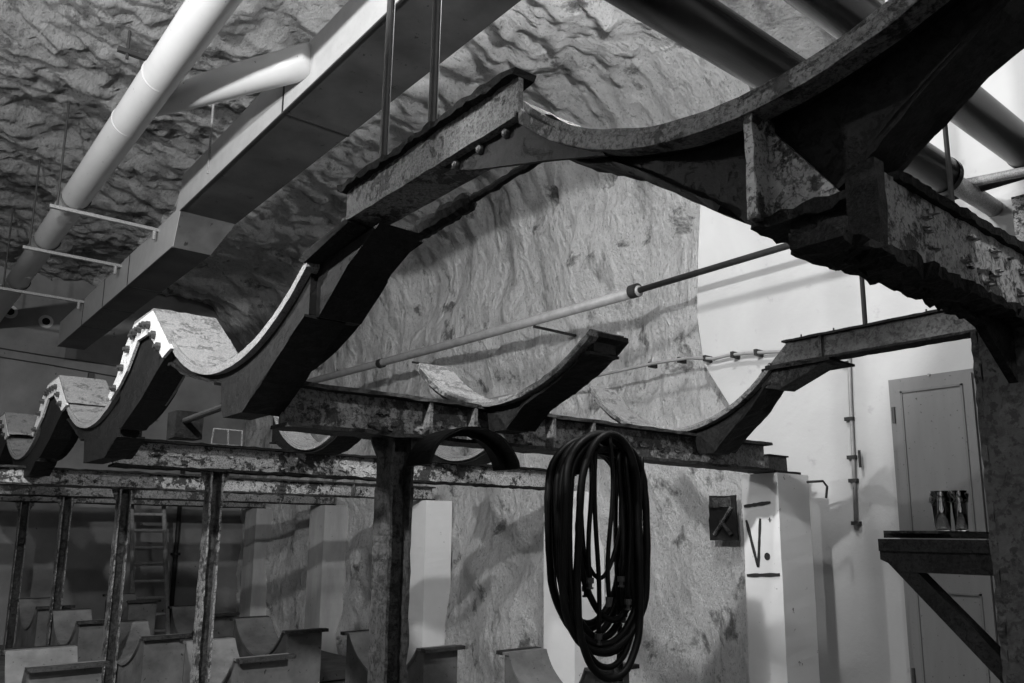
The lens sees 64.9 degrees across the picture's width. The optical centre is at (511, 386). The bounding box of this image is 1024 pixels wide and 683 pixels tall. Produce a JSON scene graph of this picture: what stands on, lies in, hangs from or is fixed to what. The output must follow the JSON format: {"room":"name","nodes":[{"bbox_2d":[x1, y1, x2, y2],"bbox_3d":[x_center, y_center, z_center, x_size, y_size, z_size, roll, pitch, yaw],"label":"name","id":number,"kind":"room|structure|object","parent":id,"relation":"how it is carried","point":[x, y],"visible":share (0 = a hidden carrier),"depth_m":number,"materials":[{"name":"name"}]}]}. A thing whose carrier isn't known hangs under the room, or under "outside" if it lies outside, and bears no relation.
{"room":"underground industrial hall","nodes":[
{"label":"underground industrial hall","id":0,"kind":"room"},
{"bbox_2d":[0,266,244,644],"bbox_3d":[-8.341,0.800,11.127,10.200,5.550,0.150,9,-13,-38],"label":"wall","id":1,"kind":"structure","parent":0,"point":[22,383],"depth_m":12.45,"materials":[{"name":"grey concrete"}]},
{"bbox_2d":[5,306,17,317],"bbox_3d":[-7.497,-1.127,12.038,0.200,0.200,0.032,9,-13,-38],"label":"air vent","id":2,"kind":"object","parent":1,"relation":"in","point":[13,311],"visible":0.58,"depth_m":12.05,"materials":[{"name":"grey metal"}]},
{"bbox_2d":[38,315,52,327],"bbox_3d":[-7.125,-1.001,12.323,0.200,0.200,0.032,9,-13,-38],"label":"air vent","id":3,"kind":"object","parent":1,"relation":"in","point":[45,321],"visible":1,"depth_m":12.31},
{"bbox_2d":[0,348,116,377],"bbox_3d":[-7.014,-0.338,12.267,3.001,0.397,0.080,9,-13,-38],"label":"cable","id":4,"kind":"object","parent":1,"relation":"attached to","point":[90,375],"visible":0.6,"depth_m":12.38,"materials":[{"name":"metal"}]},
{"bbox_2d":[169,471,184,626],"bbox_3d":[-5.433,2.608,13.030,0.120,2.580,0.120,9,-13,-38],"label":"drain pipe","id":5,"kind":"object","parent":1,"relation":"attached to","point":[175,554],"visible":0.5,"depth_m":12.96,"materials":[{"name":"metal"}]},
{"bbox_2d":[0,631,344,682],"bbox_3d":[-2.515,2.270,3.611,10.100,0.057,18.600,9,-13,-38],"label":"floor","id":6,"kind":"structure","parent":0,"point":[2,657],"depth_m":9.27,"materials":[{"name":"concrete"}]},
{"bbox_2d":[0,502,34,654],"bbox_3d":[-6.543,2.506,10.644,0.242,1.951,0.208,9,-13,-38],"label":"steel post","id":7,"kind":"object","parent":6,"relation":"on","point":[24,508],"visible":0.92,"depth_m":10.64,"materials":[{"name":"metal"}]},
{"bbox_2d":[0,496,265,508],"bbox_3d":[-5.633,1.602,11.550,4.329,0.181,0.172,9,-13,-38],"label":"cross beam","id":8,"kind":"structure","parent":7,"relation":"on","point":[33,499],"depth_m":11.65,"materials":[{"name":"metal"}]},
{"bbox_2d":[15,597,74,647],"bbox_3d":[-5.447,2.877,9.326,0.376,0.758,1.370,9,-13,-38],"label":"cradle","id":9,"kind":"object","parent":6,"relation":"on","point":[33,612],"visible":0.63,"depth_m":9.15,"materials":[{"name":"concrete"}]},
{"bbox_2d":[1,644,109,682],"bbox_3d":[-3.097,2.179,5.370,0.466,0.756,1.070,9,-13,-38],"label":"cradle","id":10,"kind":"object","parent":6,"relation":"on","point":[48,663],"visible":1,"depth_m":5.50,"materials":[{"name":"concrete"}]},
{"bbox_2d":[45,497,77,645],"bbox_3d":[-4.985,2.192,8.845,0.220,1.954,0.208,9,-13,-38],"label":"steel post","id":11,"kind":"object","parent":6,"relation":"on","point":[66,504],"visible":0.69,"depth_m":8.88,"materials":[{"name":"metal"}]},
{"bbox_2d":[0,485,335,504],"bbox_3d":[-4.122,1.277,9.715,4.327,0.190,0.172,9,-13,-38],"label":"cross beam","id":12,"kind":"structure","parent":11,"relation":"on","point":[5,490],"depth_m":9.61,"materials":[{"name":"metal"}]},
{"bbox_3d":[-5.596,0.841,8.805,0.303,0.328,1.851,9,-13,-38],"label":"saddle","id":13,"kind":"object","parent":12,"relation":"on","visible":0},
{"bbox_2d":[0,412,36,464],"bbox_3d":[-4.929,0.573,7.979,0.342,0.576,1.274,9,-13,-38],"label":"plate","id":14,"kind":"object","parent":13,"relation":"attached to","point":[10,423],"visible":0.7,"depth_m":7.71,"materials":[{"name":"white paint"}]},
{"bbox_2d":[50,608,121,661],"bbox_3d":[-4.274,2.642,7.979,0.376,0.755,1.370,9,-13,-38],"label":"cradle","id":15,"kind":"object","parent":6,"relation":"on","point":[70,626],"visible":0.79,"depth_m":7.57,"materials":[{"name":"concrete"}]},
{"bbox_2d":[101,489,137,682],"bbox_3d":[-3.453,1.869,7.000,0.220,1.958,0.192,9,-13,-38],"label":"steel post","id":16,"kind":"object","parent":6,"relation":"on","point":[123,497],"visible":0.97,"depth_m":7.01,"materials":[{"name":"metal"}]},
{"bbox_2d":[0,464,434,500],"bbox_3d":[-2.598,0.962,7.862,4.323,0.168,0.174,9,-13,-38],"label":"cross beam","id":17,"kind":"structure","parent":16,"relation":"on","point":[9,474],"depth_m":7.44,"materials":[{"name":"metal"}]},
{"bbox_2d":[6,425,78,477],"bbox_3d":[-4.085,0.571,6.960,0.302,0.454,1.752,9,-13,-38],"label":"saddle","id":18,"kind":"object","parent":17,"relation":"on","point":[23,450],"visible":0.71,"depth_m":6.56,"materials":[{"name":"grey metal"}]},
{"bbox_2d":[31,375,109,458],"bbox_3d":[-3.279,0.234,5.973,0.343,0.556,1.274,9,-13,-38],"label":"plate","id":19,"kind":"object","parent":18,"relation":"attached to","point":[56,431],"visible":0.88,"depth_m":5.80,"materials":[{"name":"white paint"}]},
{"bbox_2d":[102,593,160,634],"bbox_3d":[-4.828,3.028,10.136,0.376,0.757,1.270,9,-13,-38],"label":"cradle","id":20,"kind":"object","parent":6,"relation":"on","point":[132,609],"visible":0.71,"depth_m":9.77,"materials":[{"name":"concrete"}]},
{"bbox_2d":[102,619,191,682],"bbox_3d":[-3.198,2.463,6.937,0.376,0.756,1.370,9,-13,-38],"label":"cradle","id":21,"kind":"object","parent":6,"relation":"on","point":[143,657],"visible":0.91,"depth_m":6.54,"materials":[{"name":"concrete"}]},
{"bbox_2d":[130,505,169,633],"bbox_3d":[-5.414,2.637,12.014,0.823,2.214,0.453,9,-13,-38],"label":"wooden ladder","id":22,"kind":"object","parent":6,"relation":"on","point":[163,531],"visible":0.61,"depth_m":12.01,"materials":[{"name":"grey wood"}]},
{"bbox_2d":[168,605,239,682],"bbox_3d":[-3.334,2.763,8.602,0.376,0.756,1.170,9,-13,-38],"label":"cradle","id":23,"kind":"object","parent":6,"relation":"on","point":[182,616],"visible":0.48,"depth_m":8.75,"materials":[{"name":"concrete"}]},
{"bbox_2d":[190,471,229,682],"bbox_3d":[-1.949,1.526,5.096,0.187,1.979,0.176,9,-13,-38],"label":"steel post","id":24,"kind":"object","parent":6,"relation":"on","point":[214,482],"visible":1,"depth_m":5.14,"materials":[{"name":"metal"}]},
{"bbox_2d":[179,636,295,682],"bbox_3d":[-2.038,2.274,5.840,0.396,0.755,1.260,9,-13,-38],"label":"cradle","id":25,"kind":"object","parent":6,"relation":"on","point":[227,666],"visible":0.82,"depth_m":5.53,"materials":[{"name":"concrete"}]},
{"bbox_2d":[229,615,328,682],"bbox_3d":[-2.182,2.554,7.391,0.376,0.756,1.370,9,-13,-38],"label":"cradle","id":26,"kind":"object","parent":6,"relation":"on","point":[253,635],"visible":0.77,"depth_m":7.02,"materials":[{"name":"concrete"}]},
{"bbox_2d":[320,651,345,681],"bbox_3d":[-2.477,3.305,9.670,0.909,0.106,2.003,9,-13,-38],"label":"plinth","id":27,"kind":"object","parent":6,"relation":"on","point":[333,666],"visible":0.2,"depth_m":9.09,"materials":[{"name":"concrete"}]},
{"bbox_2d":[368,437,417,682],"bbox_3d":[-0.486,1.184,3.131,0.231,1.978,0.192,9,-13,-38],"label":"steel post","id":28,"kind":"object","parent":6,"relation":"on","point":[393,498],"visible":0.98,"depth_m":3.20,"materials":[{"name":"grey metal"}]},
{"bbox_2d":[269,382,773,472],"bbox_3d":[0.327,0.250,3.949,3.074,0.180,0.169,9,-13,-38],"label":"cross beam","id":29,"kind":"structure","parent":28,"relation":"on","point":[316,408],"depth_m":3.43,"materials":[{"name":"metal"}]},
{"bbox_2d":[167,262,387,419],"bbox_3d":[-1.021,-0.101,3.241,0.302,0.498,1.502,9,-13,-38],"label":"saddle","id":30,"kind":"object","parent":29,"relation":"on","point":[260,380],"visible":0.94,"depth_m":2.88,"materials":[{"name":"grey metal"}]},
{"bbox_2d":[108,308,233,430],"bbox_3d":[-1.789,-0.079,4.162,0.342,0.552,1.122,9,-13,-38],"label":"cradle","id":31,"kind":"object","parent":30,"relation":"on","point":[145,382],"visible":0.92,"depth_m":4.04,"materials":[{"name":"white paint"}]},
{"bbox_2d":[166,404,220,440],"bbox_3d":[-1.299,0.140,3.416,0.122,0.122,0.662,9,-13,-38],"label":"pipe stub","id":32,"kind":"object","parent":30,"relation":"attached to","point":[181,425],"visible":0.82,"depth_m":3.56,"materials":[{"name":"metal"}]},
{"bbox_2d":[298,64,608,325],"bbox_3d":[-0.177,-0.480,2.198,0.277,0.358,1.380,9,-13,-38],"label":"girder","id":33,"kind":"object","parent":30,"relation":"on","point":[359,256],"visible":0.98,"depth_m":2.20,"materials":[{"name":"metal"}]},
{"bbox_2d":[405,163,540,240],"bbox_3d":[-0.218,-0.555,2.644,0.075,0.108,1.275,9,-13,-38],"label":"bar","id":34,"kind":"object","parent":33,"relation":"attached to","point":[447,213],"visible":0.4,"depth_m":2.56,"materials":[{"name":"black metal"}]},
{"bbox_2d":[405,426,519,470],"bbox_3d":[-0.194,0.252,3.307,0.454,0.169,0.176,9,-13,-38],"label":"clamp","id":35,"kind":"object","parent":29,"relation":"attached to","point":[501,453],"visible":1,"depth_m":3.32,"materials":[{"name":"black metal"}]},
{"bbox_2d":[416,329,627,433],"bbox_3d":[-0.009,0.003,3.527,0.213,0.391,1.212,9,-13,-38],"label":"saddle","id":36,"kind":"object","parent":29,"relation":"on","point":[524,410],"visible":0.96,"depth_m":3.31,"materials":[{"name":"grey metal"}]},
{"bbox_2d":[544,430,650,682],"bbox_3d":[0.389,0.784,3.652,0.616,1.178,0.288,9,-13,-38],"label":"coil","id":37,"kind":"object","parent":29,"relation":"hanging from","point":[631,553],"visible":0.98,"depth_m":3.58,"materials":[{"name":"black rubber"}]},
{"bbox_2d":[575,446,623,475],"bbox_3d":[0.414,0.354,3.776,0.402,0.142,0.195,9,-13,-38],"label":"clamp","id":38,"kind":"object","parent":29,"relation":"attached to","point":[616,448],"visible":0.2,"depth_m":3.69,"materials":[{"name":"black metal"}]},
{"bbox_2d":[589,363,783,455],"bbox_3d":[0.981,0.158,4.589,0.243,0.481,1.292,9,-13,-38],"label":"saddle","id":39,"kind":"object","parent":29,"relation":"on","point":[723,433],"visible":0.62,"depth_m":4.29,"materials":[{"name":"grey metal"}]},
{"bbox_2d":[758,309,976,391],"bbox_3d":[1.761,-0.177,3.675,0.244,0.253,1.361,9,-13,-38],"label":"metal beam","id":40,"kind":"structure","parent":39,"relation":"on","point":[802,360],"depth_m":3.75,"materials":[{"name":"grey metal"}]},
{"bbox_2d":[860,280,867,323],"bbox_3d":[1.655,-1.629,3.991,0.021,2.744,0.022,9,-13,-38],"label":"rod","id":41,"kind":"object","parent":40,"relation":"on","point":[862,283],"visible":0.02,"depth_m":3.76,"materials":[{"name":"metal"}]},
{"bbox_2d":[340,629,465,682],"bbox_3d":[-0.906,2.382,6.387,0.356,0.755,1.320,9,-13,-38],"label":"cradle","id":42,"kind":"object","parent":6,"relation":"on","point":[432,664],"visible":0.56,"depth_m":6.03,"materials":[{"name":"concrete"}]},
{"bbox_2d":[496,646,639,682],"bbox_3d":[0.356,2.229,5.478,0.376,0.756,1.040,9,-13,-38],"label":"cradle","id":43,"kind":"object","parent":6,"relation":"on","point":[533,664],"visible":0.74,"depth_m":5.75,"materials":[{"name":"concrete"}]},
{"bbox_2d":[741,473,827,682],"bbox_3d":[1.690,1.518,4.854,0.405,1.973,0.360,9,-13,-38],"label":"pillar","id":44,"kind":"structure","parent":6,"relation":"on","point":[779,573],"depth_m":4.84,"materials":[{"name":"white paint"}]},
{"bbox_2d":[750,454,800,474],"bbox_3d":[1.629,0.485,5.032,0.331,0.122,0.182,9,-13,-38],"label":"angle offcut","id":45,"kind":"object","parent":44,"relation":"on","point":[778,463],"visible":0.56,"depth_m":5.01,"materials":[{"name":"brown paint"}]},
{"bbox_2d":[955,309,1023,682],"bbox_3d":[0.865,0.861,1.255,0.500,1.968,0.200,9,-13,-38],"label":"steel column","id":46,"kind":"structure","parent":6,"relation":"on","point":[997,350],"depth_m":1.39,"materials":[{"name":"grey metal"}]},
{"bbox_2d":[791,157,1023,329],"bbox_3d":[1.684,-0.053,2.096,3.410,0.179,0.136,9,-13,-38],"label":"cross beam","id":47,"kind":"structure","parent":46,"relation":"on","point":[902,235],"depth_m":1.19,"materials":[{"name":"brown grey paint"},{"name":"dark rusty steel"}]},
{"bbox_2d":[518,0,1023,269],"bbox_3d":[0.512,-0.514,1.363,0.263,0.654,1.267,9,-13,-38],"label":"saddle","id":48,"kind":"object","parent":47,"relation":"on","point":[769,158],"visible":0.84,"depth_m":1.25,"materials":[{"name":"paint"}]},
{"bbox_2d":[878,539,1001,681],"bbox_3d":[0.793,0.403,1.472,0.052,0.245,0.211,9,-13,-38],"label":"shelf bracket","id":49,"kind":"object","parent":46,"relation":"attached to","point":[912,559],"visible":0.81,"depth_m":1.46,"materials":[{"name":"black metal"}]},
{"bbox_2d":[883,531,988,538],"bbox_3d":[0.931,0.304,1.658,0.390,0.014,0.275,9,-13,-38],"label":"board","id":50,"kind":"object","parent":49,"relation":"on","point":[887,534],"visible":0.8,"depth_m":1.55,"materials":[{"name":"grey wood"}]},
{"bbox_2d":[929,491,951,530],"bbox_3d":[0.954,0.276,1.789,0.046,0.088,0.046,9,-13,-38],"label":"drinking glass","id":51,"kind":"object","parent":50,"relation":"on","point":[941,505],"visible":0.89,"depth_m":1.77,"materials":[{"name":"clear"}]},
{"bbox_2d":[949,490,968,530],"bbox_3d":[0.981,0.271,1.764,0.038,0.088,0.038,9,-13,-38],"label":"drinking glass","id":52,"kind":"object","parent":50,"relation":"on","point":[959,498],"visible":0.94,"depth_m":1.75,"materials":[{"name":"clear"}]},
{"bbox_2d":[92,0,749,682],"bbox_3d":[-2.282,0.430,9.223,2.902,5.702,10.695,9,-13,-38],"label":"wall","id":53,"kind":"structure","parent":0,"point":[558,234],"depth_m":7.79,"materials":[{"name":"grey stone"}]},
{"bbox_2d":[239,508,272,616],"bbox_3d":[-3.984,2.895,12.651,0.353,1.946,0.454,9,-13,-38],"label":"wall pier","id":54,"kind":"object","parent":53,"relation":"attached to","point":[258,521],"visible":0.7,"depth_m":12.50,"materials":[{"name":"white paint"}]},
{"bbox_2d":[304,505,347,653],"bbox_3d":[-2.504,2.582,10.852,0.353,1.947,0.454,9,-13,-38],"label":"wall pier","id":55,"kind":"object","parent":53,"relation":"attached to","point":[326,567],"visible":0.86,"depth_m":10.72,"materials":[{"name":"white paint"}]},
{"bbox_2d":[408,500,451,661],"bbox_3d":[-0.938,2.262,9.028,0.353,1.952,0.364,9,-13,-38],"label":"wall pier","id":56,"kind":"object","parent":53,"relation":"attached to","point":[430,578],"visible":0.68,"depth_m":8.92,"materials":[{"name":"white paint"}]},
{"bbox_2d":[544,491,603,682],"bbox_3d":[0.554,1.934,7.202,0.373,1.970,0.403,9,-13,-38],"label":"wall pier","id":57,"kind":"object","parent":53,"relation":"attached to","point":[566,658],"visible":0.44,"depth_m":7.06,"materials":[{"name":"white paint"}]},
{"bbox_2d":[107,439,546,489],"bbox_3d":[-0.967,0.619,6.063,3.768,0.191,0.172,9,-13,-38],"label":"cross beam","id":58,"kind":"structure","parent":57,"relation":"on","point":[153,454],"depth_m":5.59,"materials":[{"name":"metal"}]},
{"bbox_2d":[66,390,176,463],"bbox_3d":[-2.451,0.251,4.969,0.303,0.455,1.442,9,-13,-38],"label":"saddle","id":59,"kind":"object","parent":58,"relation":"on","point":[95,425],"visible":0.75,"depth_m":4.65,"materials":[{"name":"grey metal"}]},
{"bbox_2d":[210,428,242,446],"bbox_3d":[-1.891,0.336,5.350,0.231,0.120,0.072,9,-13,-38],"label":"wire frame","id":60,"kind":"object","parent":58,"relation":"on","point":[214,429],"visible":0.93,"depth_m":5.36,"materials":[{"name":"white metal"}]},
{"bbox_2d":[269,416,361,454],"bbox_3d":[-1.315,0.196,5.509,0.222,0.541,1.303,9,-13,-38],"label":"saddle","id":61,"kind":"object","parent":58,"relation":"on","point":[303,443],"visible":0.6,"depth_m":5.43,"materials":[{"name":"grey metal"}]},
{"bbox_2d":[433,445,490,464],"bbox_3d":[-0.345,0.409,6.191,0.223,0.380,1.182,9,-13,-38],"label":"saddle","id":62,"kind":"object","parent":58,"relation":"on","point":[444,454],"visible":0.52,"depth_m":6.12,"materials":[{"name":"grey metal"}]},
{"bbox_2d":[220,177,1023,403],"bbox_3d":[-0.593,-0.439,8.867,0.656,0.275,13.201,9,-13,-38],"label":"pipe","id":63,"kind":"object","parent":53,"relation":"attached to","point":[635,290],"visible":0.63,"depth_m":7.21,"materials":[{"name":"metal"}]},
{"bbox_2d":[708,495,738,540],"bbox_3d":[1.547,0.963,5.927,0.045,0.328,0.247,9,-13,-38],"label":"wall sign","id":64,"kind":"object","parent":53,"relation":"in","point":[723,512],"visible":1,"depth_m":5.91,"materials":[{"name":"metal"}]},
{"bbox_2d":[0,0,884,283],"bbox_3d":[-2.659,-2.774,4.371,9.677,1.255,18.500,9,-13,-38],"label":"ceiling","id":65,"kind":"structure","parent":0,"point":[54,53],"depth_m":7.24,"materials":[{"name":"grey stone"}]},
{"bbox_2d":[0,208,83,308],"bbox_3d":[-5.841,-1.604,10.108,0.951,1.140,0.043,9,-13,-38],"label":"support bar","id":66,"kind":"object","parent":65,"relation":"hanging from","point":[22,291],"visible":0.98,"depth_m":9.91,"materials":[{"name":"metal"}]},
{"bbox_2d":[22,159,121,273],"bbox_3d":[-4.676,-1.851,8.692,0.950,1.140,0.043,9,-13,-38],"label":"support bar","id":67,"kind":"object","parent":65,"relation":"hanging from","point":[39,249],"visible":0.96,"depth_m":8.49,"materials":[{"name":"metal"}]},
{"bbox_2d":[49,101,158,239],"bbox_3d":[-3.782,-2.035,7.630,0.961,1.140,0.042,9,-13,-38],"label":"support bar","id":68,"kind":"object","parent":65,"relation":"hanging from","point":[67,208],"visible":0.94,"depth_m":7.43,"materials":[{"name":"metal"}]},
{"bbox_2d":[0,0,310,321],"bbox_3d":[-1.944,-2.102,5.463,0.974,0.289,17.250,9,-13,-38],"label":"ceiling pipe","id":69,"kind":"object","parent":68,"relation":"on","point":[158,89],"visible":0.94,"depth_m":5.52,"materials":[{"name":"white metal"}]},
{"bbox_2d":[117,30,148,60],"bbox_3d":[-2.874,-2.672,6.200,0.271,0.380,0.045,9,-13,-38],"label":"support bar","id":70,"kind":"object","parent":65,"relation":"hanging from","point":[120,49],"visible":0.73,"depth_m":6.14,"materials":[{"name":"metal"}]},
{"bbox_2d":[207,104,214,173],"bbox_3d":[-2.550,-2.262,6.854,0.018,0.950,0.018,4,-11,-16],"label":"hanger","id":71,"kind":"object","parent":65,"relation":"hanging from","point":[213,105],"visible":0.65,"depth_m":6.82,"materials":[{"name":"white metal"}]},
{"bbox_2d":[57,0,520,349],"bbox_3d":[-1.291,-1.912,5.625,0.515,0.662,15.726,9,-13,-38],"label":"ventilation duct","id":72,"kind":"object","parent":71,"relation":"hanging from","point":[287,129],"visible":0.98,"depth_m":5.98,"materials":[{"name":"metal"}]},
{"bbox_2d":[379,0,395,158],"bbox_3d":[-0.353,-2.008,2.620,0.060,2.820,0.025,9,-13,-38],"label":"rod","id":73,"kind":"object","parent":65,"relation":"hanging from","point":[390,16],"visible":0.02,"depth_m":2.40,"materials":[{"name":"metal"}]},
{"bbox_2d":[428,0,441,123],"bbox_3d":[-0.190,-2.043,2.421,0.060,2.820,0.025,9,-13,-38],"label":"rod","id":74,"kind":"object","parent":65,"relation":"hanging from","point":[437,4],"visible":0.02,"depth_m":2.19,"materials":[{"name":"metal"}]},
{"bbox_2d":[697,47,1023,682],"bbox_3d":[4.170,-0.603,3.060,0.120,5.650,8.470,9,-13,-38],"label":"wall","id":75,"kind":"structure","parent":0,"point":[760,303],"depth_m":5.26,"materials":[{"name":"white paint"}]},
{"bbox_2d":[487,349,780,398],"bbox_3d":[0.611,-0.006,7.234,0.103,0.166,5.701,9,-13,-38],"label":"conduit","id":76,"kind":"object","parent":75,"relation":"attached to","point":[683,360],"visible":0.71,"depth_m":6.23,"materials":[{"name":"metal"}]},
{"bbox_2d":[604,0,1002,216],"bbox_3d":[0.111,-1.465,2.567,7.000,0.202,0.202,9,-13,-38],"label":"pipe","id":77,"kind":"object","parent":75,"relation":"attached to","point":[711,30],"visible":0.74,"depth_m":3.09,"materials":[{"name":"grey metal"}]},
{"bbox_2d":[844,358,861,529],"bbox_3d":[2.207,0.345,5.207,0.049,1.136,0.099,9,-13,-38],"label":"conduit","id":78,"kind":"object","parent":75,"relation":"attached to","point":[852,457],"visible":0.86,"depth_m":5.19,"materials":[{"name":"metal"}]},
{"bbox_2d":[783,0,1023,168],"bbox_3d":[0.242,-1.740,2.447,6.991,0.208,0.224,9,-13,-38],"label":"pipe","id":79,"kind":"object","parent":75,"relation":"attached to","point":[982,117],"visible":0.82,"depth_m":4.01,"materials":[{"name":"grey metal"}]},
{"bbox_2d":[888,368,1001,682],"bbox_3d":[2.709,1.130,4.366,0.121,2.540,1.170,9,-13,-38],"label":"door","id":80,"kind":"structure","parent":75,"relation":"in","point":[935,422],"depth_m":4.66,"materials":[{"name":"grey paint"}]},
{"bbox_2d":[885,0,1023,244],"bbox_3d":[2.853,-1.585,4.292,1.634,2.702,0.747,-6,-12,32],"label":"pipe rail","id":81,"kind":"object","parent":75,"relation":"attached to","point":[1018,201],"visible":0.16,"depth_m":4.44,"materials":[{"name":"metal"}]},
{"bbox_2d":[942,123,954,200],"bbox_3d":[1.922,-1.685,3.666,0.021,2.744,0.022,9,-13,-38],"label":"rod","id":82,"kind":"object","parent":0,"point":[945,127],"visible":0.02,"depth_m":3.53,"materials":[{"name":"metal"}]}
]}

